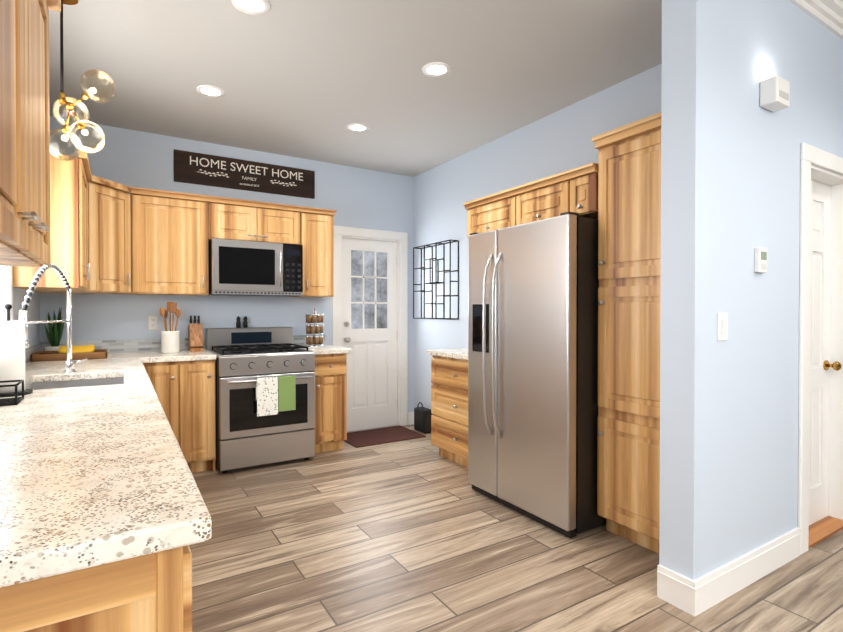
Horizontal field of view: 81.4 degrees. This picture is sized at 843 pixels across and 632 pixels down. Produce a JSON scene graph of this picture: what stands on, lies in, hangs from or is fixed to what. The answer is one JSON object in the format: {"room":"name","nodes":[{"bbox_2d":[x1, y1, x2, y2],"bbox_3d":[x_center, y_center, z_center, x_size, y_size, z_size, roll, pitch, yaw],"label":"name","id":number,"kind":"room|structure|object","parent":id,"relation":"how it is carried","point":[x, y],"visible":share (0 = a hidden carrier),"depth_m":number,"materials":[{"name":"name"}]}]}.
{"room":"kitchen","nodes":[
{"label":"kitchen","id":0,"kind":"room"},
{"bbox_2d":[13,287,39,345],"bbox_3d":[-0.897,-0.122,0.333,0.150,2.740,7.850,0,1,-32],"label":"wall","id":1,"kind":"structure","parent":0,"point":[33,308],"depth_m":3.34,"materials":[{"name":"blue paint"}]},
{"bbox_2d":[0,266,12,320],"bbox_3d":[-1.913,-0.392,2.025,0.194,0.990,1.440,0,1,-32],"label":"window","id":2,"kind":"structure","parent":1,"relation":"in","point":[6,288],"depth_m":2.60,"materials":[{"name":"white"}]},
{"bbox_2d":[0,0,55,266],"bbox_3d":[-1.037,-0.578,1.017,0.327,0.860,1.031,0,1,-32],"label":"upper cabinet","id":3,"kind":"object","parent":1,"relation":"attached to","point":[24,148],"depth_m":1.14,"materials":[{"name":"brown wood"}]},
{"bbox_2d":[25,342,43,364],"bbox_3d":[-2.562,0.252,3.198,0.012,0.100,1.229,0,1,-32],"label":"trim","id":4,"kind":"structure","parent":1,"relation":"attached to","point":[39,346],"depth_m":3.28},
{"bbox_2d":[12,151,130,294],"bbox_3d":[-2.321,-0.570,3.355,0.590,0.800,1.197,0,1,-32],"label":"upper cabinet","id":5,"kind":"object","parent":1,"relation":"attached to","point":[90,227],"visible":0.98,"depth_m":3.18,"materials":[{"name":"brown wood"}]},
{"bbox_2d":[40,116,413,411],"bbox_3d":[-1.528,-0.161,4.641,3.590,2.740,0.150,0,1,-32],"label":"wall","id":6,"kind":"structure","parent":0,"point":[355,197],"depth_m":4.36,"materials":[{"name":"blue paint"}]},
{"bbox_2d":[44,338,204,352],"bbox_3d":[-2.384,0.244,4.023,1.119,0.100,0.012,0,1,-32],"label":"trim","id":7,"kind":"structure","parent":6,"relation":"attached to","point":[137,345],"depth_m":4.01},
{"bbox_2d":[148,316,157,329],"bbox_3d":[-2.249,0.056,4.106,0.070,0.115,0.008,0,1,-32],"label":"electrical outlet","id":8,"kind":"object","parent":6,"relation":"attached to","point":[152,322],"visible":1,"depth_m":4.10,"materials":[{"name":"white plastic"}]},
{"bbox_2d":[130,187,209,295],"bbox_3d":[-2.066,-0.571,4.022,0.548,0.791,0.330,0,1,-32],"label":"upper cabinet","id":9,"kind":"object","parent":6,"relation":"attached to","point":[173,233],"depth_m":3.88,"materials":[{"name":"brown wood"}]},
{"bbox_2d":[174,149,314,198],"bbox_3d":[-1.580,-1.285,4.495,1.240,0.270,0.024,0,1,-32],"label":"home sign","id":10,"kind":"object","parent":6,"relation":"attached to","point":[207,169],"visible":1,"depth_m":4.45,"materials":[{"name":"brown wood"}]},
{"bbox_2d":[210,196,301,244],"bbox_3d":[-1.503,-0.804,4.366,0.766,0.330,0.330,0,1,-32],"label":"upper cabinet","id":11,"kind":"object","parent":6,"relation":"attached to","point":[230,219],"depth_m":4.21,"materials":[{"name":"brown wood"}]},
{"bbox_2d":[208,238,302,296],"bbox_3d":[-1.470,-0.408,4.324,0.752,0.450,0.441,0,1,-32],"label":"microwave","id":12,"kind":"object","parent":11,"relation":"attached to","point":[243,268],"visible":1,"depth_m":4.15,"materials":[{"name":"grey metal"}]},
{"bbox_2d":[293,335,324,345],"bbox_3d":[-1.111,0.237,4.806,0.350,0.100,0.012,0,1,-32],"label":"trim","id":13,"kind":"structure","parent":6,"relation":"attached to","point":[297,339],"depth_m":4.76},
{"bbox_2d":[290,207,336,297],"bbox_3d":[-1.038,-0.577,4.654,0.318,0.791,0.330,0,1,-32],"label":"upper cabinet","id":14,"kind":"object","parent":6,"relation":"attached to","point":[317,224],"depth_m":4.52,"materials":[{"name":"brown wood"}]},
{"bbox_2d":[332,226,407,432],"bbox_3d":[-0.558,0.146,5.214,0.870,2.115,0.194,0,1,-32],"label":"door","id":15,"kind":"structure","parent":6,"relation":"attached to","point":[370,314],"depth_m":5.22,"materials":[{"name":"white painted wood"},{"name":"glass"},{"name":"nickel"}]},
{"bbox_2d":[408,412,413,424],"bbox_3d":[0.184,1.136,4.979,0.028,0.140,1.089,0,1,-32],"label":"baseboard","id":16,"kind":"structure","parent":6,"relation":"attached to","point":[410,414],"depth_m":5.42,"materials":[{"name":"white"}]},
{"bbox_2d":[49,0,661,176],"bbox_3d":[1.143,-1.646,1.897,10.000,0.280,8.400,0,1,-32],"label":"ceiling","id":17,"kind":"structure","parent":0,"point":[309,79],"depth_m":2.99,"materials":[{"name":"grey paint"}]},
{"bbox_2d":[50,0,116,160],"bbox_3d":[-1.594,-1.118,2.294,0.284,0.784,0.290,0,1,-32],"label":"pendant light","id":18,"kind":"object","parent":17,"relation":"hanging from","point":[69,130],"visible":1,"depth_m":2.29,"materials":[{"name":"gold metal"}]},
{"bbox_2d":[196,85,224,97],"bbox_3d":[-1.424,-1.516,3.313,0.180,0.006,0.180,0,1,-32],"label":"recessed light","id":19,"kind":"object","parent":17,"relation":"in","point":[212,91],"visible":1,"depth_m":3.31,"materials":[{"name":"white"}]},
{"bbox_2d":[231,0,269,14],"bbox_3d":[-0.824,-1.507,2.367,0.180,0.006,0.180,0,1,-32],"label":"recessed light","id":20,"kind":"object","parent":17,"relation":"in","point":[254,6],"visible":1,"depth_m":2.38,"materials":[{"name":"white"}]},
{"bbox_2d":[347,123,368,131],"bbox_3d":[-0.516,-1.522,3.966,0.180,0.006,0.180,0,1,-32],"label":"recessed light","id":21,"kind":"object","parent":17,"relation":"in","point":[358,127],"visible":1,"depth_m":3.96,"materials":[{"name":"white"}]},
{"bbox_2d":[422,62,450,76],"bbox_3d":[0.093,-1.513,3.014,0.180,0.006,0.180,0,1,-32],"label":"recessed light","id":22,"kind":"object","parent":17,"relation":"in","point":[435,69],"visible":1,"depth_m":3.01,"materials":[{"name":"white"}]},
{"bbox_2d":[190,425,842,631],"bbox_3d":[1.143,1.259,1.924,10.000,0.050,8.400,0,1,-32],"label":"floor","id":23,"kind":"structure","parent":0,"point":[417,535],"depth_m":2.41,"materials":[{"name":"brown wood"}]},
{"bbox_2d":[0,360,215,631],"bbox_3d":[-1.250,0.793,2.154,1.142,0.878,3.238,0,1,-32],"label":"base cabinet","id":24,"kind":"object","parent":23,"relation":"on","point":[151,592],"visible":0.33,"depth_m":0.75,"materials":[{"name":"brown wood"}]},
{"bbox_2d":[0,351,211,587],"bbox_3d":[-1.602,0.421,2.263,0.660,0.220,3.827,0,1,-32],"label":"countertop","id":25,"kind":"structure","parent":24,"relation":"on","point":[94,469],"depth_m":0.99,"materials":[{"name":"stone"}]},
{"bbox_2d":[0,380,23,405],"bbox_3d":[-1.532,0.223,1.760,0.148,0.184,0.148,0,1,-32],"label":"wire caddy","id":26,"kind":"object","parent":25,"relation":"on","point":[16,400],"visible":1,"depth_m":1.77,"materials":[{"name":"black metal"}]},
{"bbox_2d":[0,304,32,397],"bbox_3d":[-1.649,0.132,1.957,0.150,0.362,0.150,0,1,-32],"label":"paper towel","id":27,"kind":"object","parent":25,"relation":"on","point":[12,350],"visible":0.96,"depth_m":1.93,"materials":[{"name":"white paper"}]},
{"bbox_2d":[19,263,87,372],"bbox_3d":[-1.864,0.020,2.498,0.253,0.578,0.391,0,1,-32],"label":"faucet","id":28,"kind":"object","parent":25,"relation":"on","point":[69,362],"visible":0.98,"depth_m":2.58,"materials":[{"name":"silver metal"}]},
{"bbox_2d":[44,307,65,350],"bbox_3d":[-2.722,0.117,3.645,0.140,0.362,0.140,0,1,-32],"label":"potted plant","id":29,"kind":"object","parent":25,"relation":"on","point":[54,334],"visible":0.75,"depth_m":3.62,"materials":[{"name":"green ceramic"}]},
{"bbox_2d":[31,345,107,361],"bbox_3d":[-2.463,0.256,3.454,0.420,0.088,0.300,0,1,-32],"label":"tray","id":30,"kind":"object","parent":25,"relation":"on","point":[88,352],"visible":0.9,"depth_m":3.38,"materials":[{"name":"brown wood"}]},
{"bbox_2d":[144,349,215,362],"bbox_3d":[-1.949,0.315,3.917,0.484,0.040,0.643,0,1,-32],"label":"countertop","id":31,"kind":"structure","parent":24,"relation":"on","point":[183,355],"depth_m":3.71,"materials":[{"name":"stone"}]},
{"bbox_2d":[160,302,180,352],"bbox_3d":[-2.016,0.090,3.938,0.154,0.410,0.140,0,1,-32],"label":"utensil crock","id":32,"kind":"object","parent":31,"relation":"on","point":[170,341],"visible":1,"depth_m":3.90,"materials":[{"name":"white ceramic"}]},
{"bbox_2d":[188,316,203,351],"bbox_3d":[-1.896,0.145,4.116,0.100,0.296,0.176,0,1,-32],"label":"knife block","id":33,"kind":"object","parent":31,"relation":"on","point":[195,335],"visible":1,"depth_m":4.07,"materials":[{"name":"brown wood"}]},
{"bbox_2d":[205,316,314,472],"bbox_3d":[-1.375,0.608,4.179,0.752,1.209,0.785,0,1,-32],"label":"range","id":34,"kind":"object","parent":23,"relation":"on","point":[265,392],"visible":0.98,"depth_m":3.90,"materials":[{"name":"grey metal"}]},
{"bbox_2d":[314,353,346,452],"bbox_3d":[-0.951,0.770,4.534,0.328,0.880,0.646,0,1,-32],"label":"base cabinet","id":35,"kind":"object","parent":23,"relation":"on","point":[330,371],"visible":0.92,"depth_m":4.30,"materials":[{"name":"brown wood"}]},
{"bbox_2d":[299,345,350,354],"bbox_3d":[-0.944,0.310,4.540,0.355,0.040,0.637,0,1,-32],"label":"countertop","id":36,"kind":"structure","parent":35,"relation":"on","point":[327,349],"depth_m":4.30,"materials":[{"name":"stone"}]},
{"bbox_2d":[305,308,323,347],"bbox_3d":[-1.000,0.109,4.587,0.170,0.361,0.170,0,1,-32],"label":"spice carousel","id":37,"kind":"object","parent":36,"relation":"on","point":[314,341],"visible":1,"depth_m":4.53,"materials":[{"name":"silver metal"}]},
{"bbox_2d":[343,425,425,447],"bbox_3d":[-0.415,1.200,4.916,0.760,0.012,0.530,0,1,-32],"label":"rug","id":38,"kind":"object","parent":23,"relation":"on","point":[363,438],"visible":0.83,"depth_m":4.86,"materials":[{"name":"brown fabric"}]},
{"bbox_2d":[414,402,432,433],"bbox_3d":[0.022,1.049,5.119,0.120,0.311,0.220,0,1,-32],"label":"tote bag","id":39,"kind":"object","parent":23,"relation":"on","point":[422,419],"visible":0.9,"depth_m":5.04,"materials":[{"name":"black fabric"}]},
{"bbox_2d":[431,355,467,467],"bbox_3d":[0.477,0.774,4.017,0.531,0.880,0.770,0,1,-32],"label":"base cabinet","id":40,"kind":"object","parent":23,"relation":"on","point":[449,409],"visible":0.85,"depth_m":3.99,"materials":[{"name":"brown wood"}]},
{"bbox_2d":[427,348,467,359],"bbox_3d":[0.477,0.314,4.021,0.522,0.040,0.795,0,1,-32],"label":"countertop","id":41,"kind":"structure","parent":40,"relation":"on","point":[460,353],"depth_m":4.04,"materials":[{"name":"stone"}]},
{"bbox_2d":[468,212,605,537],"bbox_3d":[0.820,0.326,3.192,0.772,1.792,0.902,0,1,-32],"label":"fridge","id":42,"kind":"object","parent":23,"relation":"on","point":[533,287],"visible":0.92,"depth_m":2.85,"materials":[{"name":"grey metal"}]},
{"bbox_2d":[592,112,660,553],"bbox_3d":[1.315,0.120,2.638,0.542,2.215,0.542,0,1,-32],"label":"pantry cabinet","id":43,"kind":"object","parent":23,"relation":"on","point":[629,310],"visible":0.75,"depth_m":2.57,"materials":[{"name":"brown wood"}]},
{"bbox_2d":[414,63,661,408],"bbox_3d":[0.867,-0.156,4.030,0.150,2.740,3.400,0,1,-32],"label":"wall","id":44,"kind":"structure","parent":0,"point":[557,142],"depth_m":4.49,"materials":[{"name":"blue paint"}]},
{"bbox_2d":[413,239,458,319],"bbox_3d":[0.135,-0.349,4.976,0.107,0.760,0.692,0,1,-32],"label":"wall art","id":45,"kind":"object","parent":44,"relation":"attached to","point":[437,271],"visible":1,"depth_m":4.92,"materials":[{"name":"black metal"}]},
{"bbox_2d":[463,163,597,236],"bbox_3d":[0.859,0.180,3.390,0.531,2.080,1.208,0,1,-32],"label":"upper cabinet","id":46,"kind":"object","parent":44,"relation":"attached to","point":[575,190],"visible":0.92,"depth_m":3.12,"materials":[{"name":"brown wood"}]},
{"bbox_2d":[659,0,842,579],"bbox_3d":[3.198,-0.265,3.380,4.960,2.970,0.150,0,1,-32],"label":"wall","id":47,"kind":"structure","parent":0,"point":[730,202],"depth_m":2.17,"materials":[{"name":"blue"}]},
{"bbox_2d":[717,313,727,340],"bbox_3d":[1.307,0.047,2.124,0.080,0.120,0.012,0,1,-32],"label":"switch plate","id":48,"kind":"object","parent":47,"relation":"attached to","point":[722,326],"visible":1,"depth_m":2.12,"materials":[{"name":"white plastic"}]},
{"bbox_2d":[684,527,800,616],"bbox_3d":[1.527,1.161,2.265,0.969,0.140,0.018,0,1,-32],"label":"baseboard","id":49,"kind":"structure","parent":47,"relation":"attached to","point":[699,595],"depth_m":2.19,"materials":[{"name":"white wood"}]},
{"bbox_2d":[754,247,766,272],"bbox_3d":[1.579,-0.260,2.280,0.076,0.116,0.026,0,1,-32],"label":"thermostat","id":50,"kind":"object","parent":47,"relation":"attached to","point":[760,259],"visible":1,"depth_m":2.27,"materials":[{"name":"white plastic"}]},
{"bbox_2d":[760,76,789,111],"bbox_3d":[1.648,-1.036,2.285,0.130,0.122,0.076,0,1,-32],"label":"sensor","id":51,"kind":"object","parent":47,"relation":"attached to","point":[774,93],"visible":1,"depth_m":2.25,"materials":[{"name":"white plastic"}]},
{"bbox_2d":[789,0,842,38],"bbox_3d":[3.409,-1.659,3.044,4.939,0.174,0.619,0,1,-32],"label":"crown molding","id":52,"kind":"structure","parent":47,"relation":"attached to","point":[828,14],"depth_m":2.59,"materials":[{"name":"white wood"}]},
{"bbox_2d":[798,142,842,554],"bbox_3d":[2.240,0.168,2.783,0.790,2.115,0.167,0,1,-32],"label":"door frame","id":53,"kind":"structure","parent":47,"relation":"attached to","point":[820,467],"depth_m":2.88,"materials":[{"name":"white painted wood"},{"name":"brass"}]}
]}

